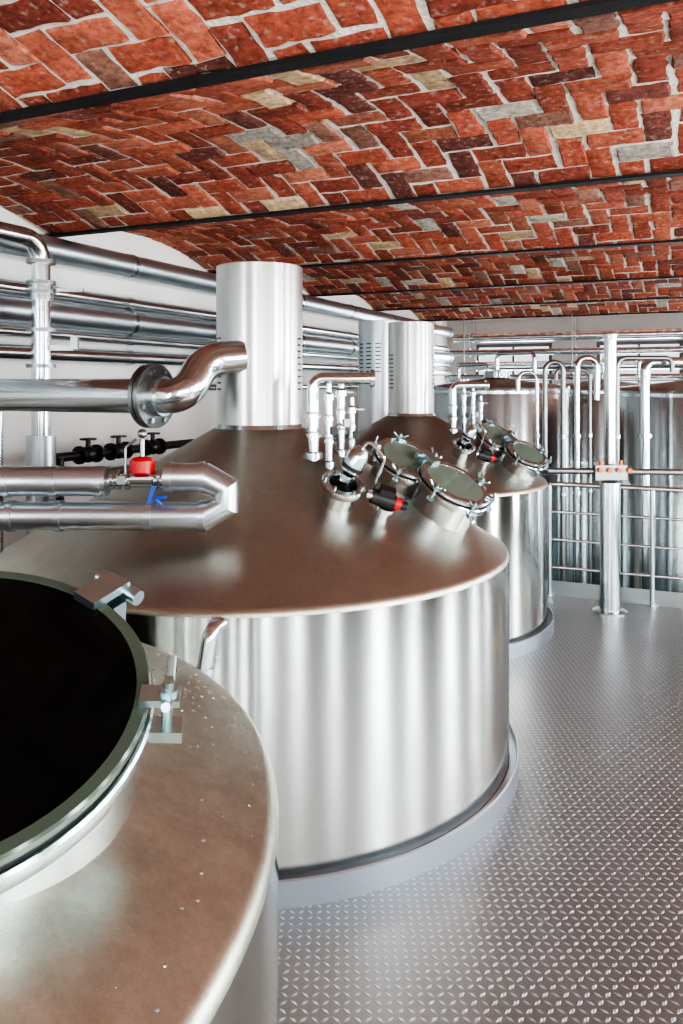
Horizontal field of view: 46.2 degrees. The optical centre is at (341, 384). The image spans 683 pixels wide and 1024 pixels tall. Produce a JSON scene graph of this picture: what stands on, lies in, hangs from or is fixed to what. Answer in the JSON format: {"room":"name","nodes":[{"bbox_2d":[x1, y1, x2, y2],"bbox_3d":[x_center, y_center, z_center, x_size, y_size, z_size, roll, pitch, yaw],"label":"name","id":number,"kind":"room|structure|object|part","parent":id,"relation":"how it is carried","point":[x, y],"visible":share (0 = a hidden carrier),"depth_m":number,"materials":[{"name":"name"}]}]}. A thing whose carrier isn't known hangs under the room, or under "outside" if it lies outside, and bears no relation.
{"room":"processing plant","nodes":[
{"label":"processing plant","id":0,"kind":"room"},
{"bbox_2d":[56,432,193,500],"bbox_3d":[-1.487,1.050,5.668,0.120,1.400,1.480,0,0,24],"label":"valve","id":1,"kind":"object","parent":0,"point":[79,455],"visible":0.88,"depth_m":5.45,"materials":[{"name":"black metal"}]},
{"bbox_2d":[0,207,446,549],"bbox_3d":[-1.624,0.975,6.486,0.200,4.750,16.500,0,0,24],"label":"wall","id":2,"kind":"structure","parent":0,"point":[68,427],"depth_m":6.04,"materials":[{"name":"white paint"}]},
{"bbox_2d":[0,325,450,367],"bbox_3d":[-1.514,-0.330,6.217,0.221,0.082,15.900,0,0,24],"label":"pipe","id":3,"kind":"object","parent":2,"relation":"attached to","point":[5,330],"visible":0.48,"depth_m":5.89,"materials":[{"name":"white metal"}]},
{"bbox_2d":[0,344,451,375],"bbox_3d":[-1.507,-0.200,6.214,0.236,0.112,15.900,0,0,24],"label":"pipe","id":4,"kind":"object","parent":2,"relation":"attached to","point":[12,352],"visible":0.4,"depth_m":5.77,"materials":[{"name":"white metal"}]},
{"bbox_2d":[0,278,451,351],"bbox_3d":[-1.510,-0.600,6.215,0.231,0.102,15.900,0,0,24],"label":"pipe","id":5,"kind":"object","parent":2,"relation":"attached to","point":[13,287],"visible":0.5,"depth_m":5.96,"materials":[{"name":"white metal"}]},
{"bbox_2d":[0,234,453,337],"bbox_3d":[-1.491,-0.880,6.207,0.271,0.182,15.900,0,0,24],"label":"pipe","id":6,"kind":"object","parent":2,"relation":"attached to","point":[65,252],"visible":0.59,"depth_m":6.04,"materials":[{"name":"silver metal"}]},
{"bbox_2d":[0,295,453,362],"bbox_3d":[-1.491,-0.460,6.207,0.271,0.182,15.900,0,0,24],"label":"pipe","id":7,"kind":"object","parent":2,"relation":"attached to","point":[13,310],"visible":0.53,"depth_m":5.83,"materials":[{"name":"silver metal"}]},
{"bbox_2d":[109,434,348,473],"bbox_3d":[-1.516,0.620,6.218,0.216,0.072,15.900,0,0,24],"label":"pipe","id":8,"kind":"object","parent":2,"relation":"attached to","point":[115,468],"visible":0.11,"depth_m":5.87,"materials":[{"name":"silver metal"}]},
{"bbox_2d":[208,384,435,390],"bbox_3d":[-1.516,0.020,6.218,0.216,0.072,15.900,0,0,24],"label":"pipe","id":9,"kind":"object","parent":2,"relation":"attached to","point":[213,386],"visible":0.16,"depth_m":9.12,"materials":[{"name":"white metal"}]},
{"bbox_2d":[0,0,682,320],"bbox_3d":[1.627,-1.275,4.888,7.440,0.550,17.650,0,0,24],"label":"ceiling","id":10,"kind":"structure","parent":0,"point":[598,96],"depth_m":3.74,"materials":[{"name":"red brick"}]},
{"bbox_2d":[0,0,678,123],"bbox_3d":[0.436,-1.194,2.238,7.040,0.392,0.066,0,0,24],"label":"beam","id":11,"kind":"structure","parent":10,"relation":"attached to","point":[589,8],"depth_m":2.42,"materials":[{"name":"black metal"}]},
{"bbox_2d":[44,170,682,237],"bbox_3d":[1.214,-1.194,3.971,7.040,0.392,0.066,0,0,24],"label":"beam","id":12,"kind":"structure","parent":10,"relation":"attached to","point":[676,173],"depth_m":4.37,"materials":[{"name":"black metal"}]},
{"bbox_2d":[209,239,682,273],"bbox_3d":[2.014,-1.194,5.750,7.040,0.392,0.066,0,0,24],"label":"beam","id":13,"kind":"structure","parent":10,"relation":"attached to","point":[676,240],"depth_m":6.10,"materials":[{"name":"black metal"}]},
{"bbox_2d":[310,276,682,296],"bbox_3d":[2.846,-1.194,7.601,7.040,0.392,0.066,0,0,24],"label":"beam","id":14,"kind":"structure","parent":10,"relation":"attached to","point":[668,277],"depth_m":8.11,"materials":[{"name":"black metal"}]},
{"bbox_2d":[375,297,682,310],"bbox_3d":[3.645,-1.194,9.380,7.040,0.392,0.066,0,0,24],"label":"beam","id":15,"kind":"structure","parent":10,"relation":"attached to","point":[668,298],"depth_m":9.92,"materials":[{"name":"black metal"}]},
{"bbox_2d":[422,311,682,321],"bbox_3d":[4.445,-1.194,11.159,7.040,0.392,0.066,0,0,24],"label":"beam","id":16,"kind":"structure","parent":10,"relation":"attached to","point":[678,311],"depth_m":11.71,"materials":[{"name":"black metal"}]},
{"bbox_2d":[444,314,682,379],"bbox_3d":[4.513,-0.550,11.018,6.400,0.960,0.100,0,0,24],"label":"pipe","id":17,"kind":"object","parent":10,"relation":"attached to","point":[570,376],"visible":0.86,"depth_m":11.55,"materials":[{"name":"white metal"}]},
{"bbox_2d":[450,317,682,356],"bbox_3d":[4.636,-0.735,11.292,6.400,0.590,0.120,0,0,24],"label":"pipe","id":18,"kind":"object","parent":10,"relation":"attached to","point":[647,349],"visible":0.95,"depth_m":11.81,"materials":[{"name":"white metal"}]},
{"bbox_2d":[453,316,682,342],"bbox_3d":[4.718,-0.845,11.474,6.400,0.370,0.160,0,0,24],"label":"pipe","id":19,"kind":"object","parent":10,"relation":"attached to","point":[674,332],"visible":0.96,"depth_m":12.03,"materials":[{"name":"white metal"}]},
{"bbox_2d":[456,317,682,370],"bbox_3d":[4.800,-0.625,11.657,6.400,0.810,0.160,0,0,24],"label":"pipe","id":20,"kind":"object","parent":10,"relation":"attached to","point":[518,365],"visible":0.48,"depth_m":12.41,"materials":[{"name":"white metal"}]},
{"bbox_2d":[279,595,682,1023],"bbox_3d":[0.317,1.790,1.974,7.040,0.080,9.860,0,0,24],"label":"floor","id":21,"kind":"structure","parent":0,"point":[569,909],"depth_m":2.74,"materials":[{"name":"grey metal"}]},
{"bbox_2d":[0,412,2,552],"bbox_3d":[-1.715,0.942,4.001,0.120,1.615,0.120,0,0,24],"label":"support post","id":22,"kind":"object","parent":21,"relation":"on","point":[1,413],"visible":0.09,"depth_m":3.99,"materials":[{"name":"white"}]},
{"bbox_2d":[0,221,83,535],"bbox_3d":[-2.308,0.417,3.402,0.319,2.665,3.112,0,0,24],"label":"riser pipe","id":23,"kind":"object","parent":21,"relation":"on","point":[40,445],"visible":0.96,"depth_m":4.70,"materials":[{"name":"white metal"}]},
{"bbox_2d":[0,569,278,1023],"bbox_3d":[-1.440,0.595,1.350,2.744,2.310,2.744,0,0,24],"label":"kettle","id":24,"kind":"object","parent":21,"relation":"on","point":[139,812],"visible":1,"depth_m":1.15,"materials":[{"name":"silver metal"}]},
{"bbox_2d":[0,261,518,909],"bbox_3d":[-0.397,0.590,3.880,2.454,2.320,2.454,0,0,24],"label":"kettle","id":25,"kind":"object","parent":21,"relation":"on","point":[356,612],"visible":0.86,"depth_m":2.98,"materials":[{"name":"silver metal"}]},
{"bbox_2d":[0,429,238,531],"bbox_3d":[-1.667,0.354,2.975,2.566,0.384,0.127,0,0,0],"label":"insulated pipe","id":26,"kind":"object","parent":25,"relation":"attached to","point":[151,515],"visible":1,"depth_m":2.93,"materials":[{"name":"silver metal"}]},
{"bbox_2d":[0,340,246,427],"bbox_3d":[-1.284,0.770,3.901,1.767,1.960,0.461,0,0,24],"label":"pipe","id":27,"kind":"object","parent":25,"relation":"attached to","point":[151,396],"visible":1,"depth_m":3.62,"materials":[{"name":"silver metal"}]},
{"bbox_3d":[0.026,0.386,3.286,0.247,0.315,0.204,0,0,-30],"label":"sight glass","id":28,"kind":"part","parent":25,"relation":"part of","materials":[{"name":"silver metal"}]},
{"bbox_2d":[279,722,518,909],"bbox_3d":[-0.397,1.702,3.880,2.454,0.095,2.454,0,0,24],"label":"base","id":29,"kind":"object","parent":25,"relation":"attached to","point":[357,875],"depth_m":2.83,"materials":[{"name":"silver metal"}]},
{"bbox_2d":[358,320,398,430],"bbox_3d":[0.357,0.588,7.249,0.410,2.325,0.412,0,0,24],"label":"ventilation duct","id":30,"kind":"object","parent":21,"relation":"on","point":[372,334],"visible":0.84,"depth_m":7.06,"materials":[{"name":"silver metal"}]},
{"bbox_2d":[336,321,553,658],"bbox_3d":[0.528,0.642,5.976,2.082,2.215,2.064,0,0,24],"label":"kettle","id":31,"kind":"object","parent":21,"relation":"on","point":[518,517],"visible":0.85,"depth_m":5.49,"materials":[{"name":"silver metal"}]},
{"bbox_3d":[0.843,0.392,5.426,0.214,0.279,0.179,0,0,-30],"label":"sight glass","id":32,"kind":"part","parent":31,"relation":"part of","materials":[{"name":"silver metal"}]},
{"bbox_2d":[509,606,553,658],"bbox_3d":[0.520,1.702,5.980,2.064,0.095,2.064,0,0,24],"label":"base","id":33,"kind":"object","parent":31,"relation":"attached to","point":[521,644],"depth_m":5.28,"materials":[{"name":"silver metal"}]},
{"bbox_2d":[547,331,682,616],"bbox_3d":[2.417,0.667,6.169,1.700,2.165,0.296,0,0,-3],"label":"post","id":34,"kind":"object","parent":21,"relation":"on","point":[609,474],"visible":1,"depth_m":6.11,"materials":[{"name":"white metal"}]},
{"bbox_2d":[548,481,682,608],"bbox_3d":[3.557,1.275,5.835,4.095,0.950,0.090,0,0,24],"label":"guard rail","id":35,"kind":"object","parent":21,"relation":"on","point":[652,598],"visible":0.88,"depth_m":6.40,"materials":[{"name":"white metal"}]},
{"bbox_2d":[447,313,682,383],"bbox_3d":[5.101,0.975,12.618,7.040,4.750,0.200,0,0,24],"label":"wall","id":36,"kind":"structure","parent":0,"point":[666,320],"depth_m":13.16,"materials":[{"name":"white paint"}]},
{"bbox_2d":[476,343,551,383],"bbox_3d":[2.921,0.225,13.575,1.300,1.850,0.060,0,0,24],"label":"window","id":37,"kind":"structure","parent":36,"relation":"in","point":[478,346],"depth_m":13.54,"materials":[{"name":"grey paint"}]},
{"bbox_2d":[596,340,682,382],"bbox_3d":[4.746,0.225,12.756,1.300,1.850,0.060,0,0,24],"label":"window","id":38,"kind":"structure","parent":36,"relation":"in","point":[680,342],"depth_m":12.68,"materials":[{"name":"grey paint"}]},
{"bbox_3d":[3.686,2.590,9.471,7.040,1.520,6.700,0,0,24],"label":"floor","id":39,"kind":"structure","parent":0,"visible":0},
{"bbox_2d":[448,363,488,382],"bbox_3d":[1.640,1.472,11.213,1.412,3.556,1.412,0,0,24],"label":"pipe","id":40,"kind":"object","parent":39,"relation":"on","point":[458,379],"visible":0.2,"depth_m":11.10,"materials":[{"name":"silver metal"}]},
{"bbox_2d":[434,350,570,581],"bbox_3d":[1.753,1.436,9.024,1.612,3.628,1.612,0,0,24],"label":"tank","id":41,"kind":"object","parent":39,"relation":"on","point":[510,408],"visible":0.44,"depth_m":8.38,"materials":[{"name":"silver metal"}]},
{"bbox_2d":[516,370,539,447],"bbox_3d":[1.644,1.559,7.046,0.212,3.382,0.054,0,0,-3],"label":"pipe","id":42,"kind":"object","parent":39,"relation":"on","point":[536,435],"visible":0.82,"depth_m":7.04,"materials":[{"name":"white metal"}]},
{"bbox_2d":[542,360,566,581],"bbox_3d":[1.860,1.514,6.975,0.211,3.473,0.066,0,0,-4],"label":"pipe","id":43,"kind":"object","parent":39,"relation":"on","point":[562,436],"visible":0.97,"depth_m":6.96,"materials":[{"name":"silver metal"}]},
{"bbox_2d":[554,368,592,583],"bbox_3d":[2.087,1.550,7.204,0.346,3.401,0.048,0,0,1],"label":"pipe","id":44,"kind":"object","parent":39,"relation":"on","point":[589,434],"visible":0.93,"depth_m":7.19,"materials":[{"name":"silver metal"}]},
{"bbox_2d":[572,355,599,582],"bbox_3d":[2.166,1.492,7.086,0.241,3.515,0.078,0,0,-4],"label":"pipe","id":45,"kind":"object","parent":39,"relation":"on","point":[577,492],"visible":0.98,"depth_m":7.06,"materials":[{"name":"white metal"}]},
{"bbox_2d":[566,356,640,584],"bbox_3d":[3.358,1.441,10.277,1.612,3.618,1.612,0,0,24],"label":"tank","id":46,"kind":"object","parent":39,"relation":"on","point":[597,405],"visible":0.1,"depth_m":9.60,"materials":[{"name":"silver metal"}]},
{"bbox_2d":[616,355,674,480],"bbox_3d":[2.646,1.496,7.005,0.536,3.508,0.066,0,0,-1],"label":"pipe","id":47,"kind":"object","parent":39,"relation":"on","point":[670,360],"visible":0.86,"depth_m":6.98,"materials":[{"name":"silver metal"}]},
{"bbox_2d":[620,380,682,592],"bbox_3d":[3.571,1.442,7.824,1.732,3.615,1.732,0,0,24],"label":"tank","id":48,"kind":"object","parent":39,"relation":"on","point":[666,398],"visible":0.28,"depth_m":7.30,"materials":[{"name":"silver metal"}]},
{"bbox_2d":[637,357,682,589],"bbox_3d":[2.934,1.500,7.131,0.601,3.500,0.135,0,0,-3],"label":"pipe","id":49,"kind":"object","parent":39,"relation":"on","point":[646,366],"visible":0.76,"depth_m":7.08,"materials":[{"name":"white metal"}]}
]}

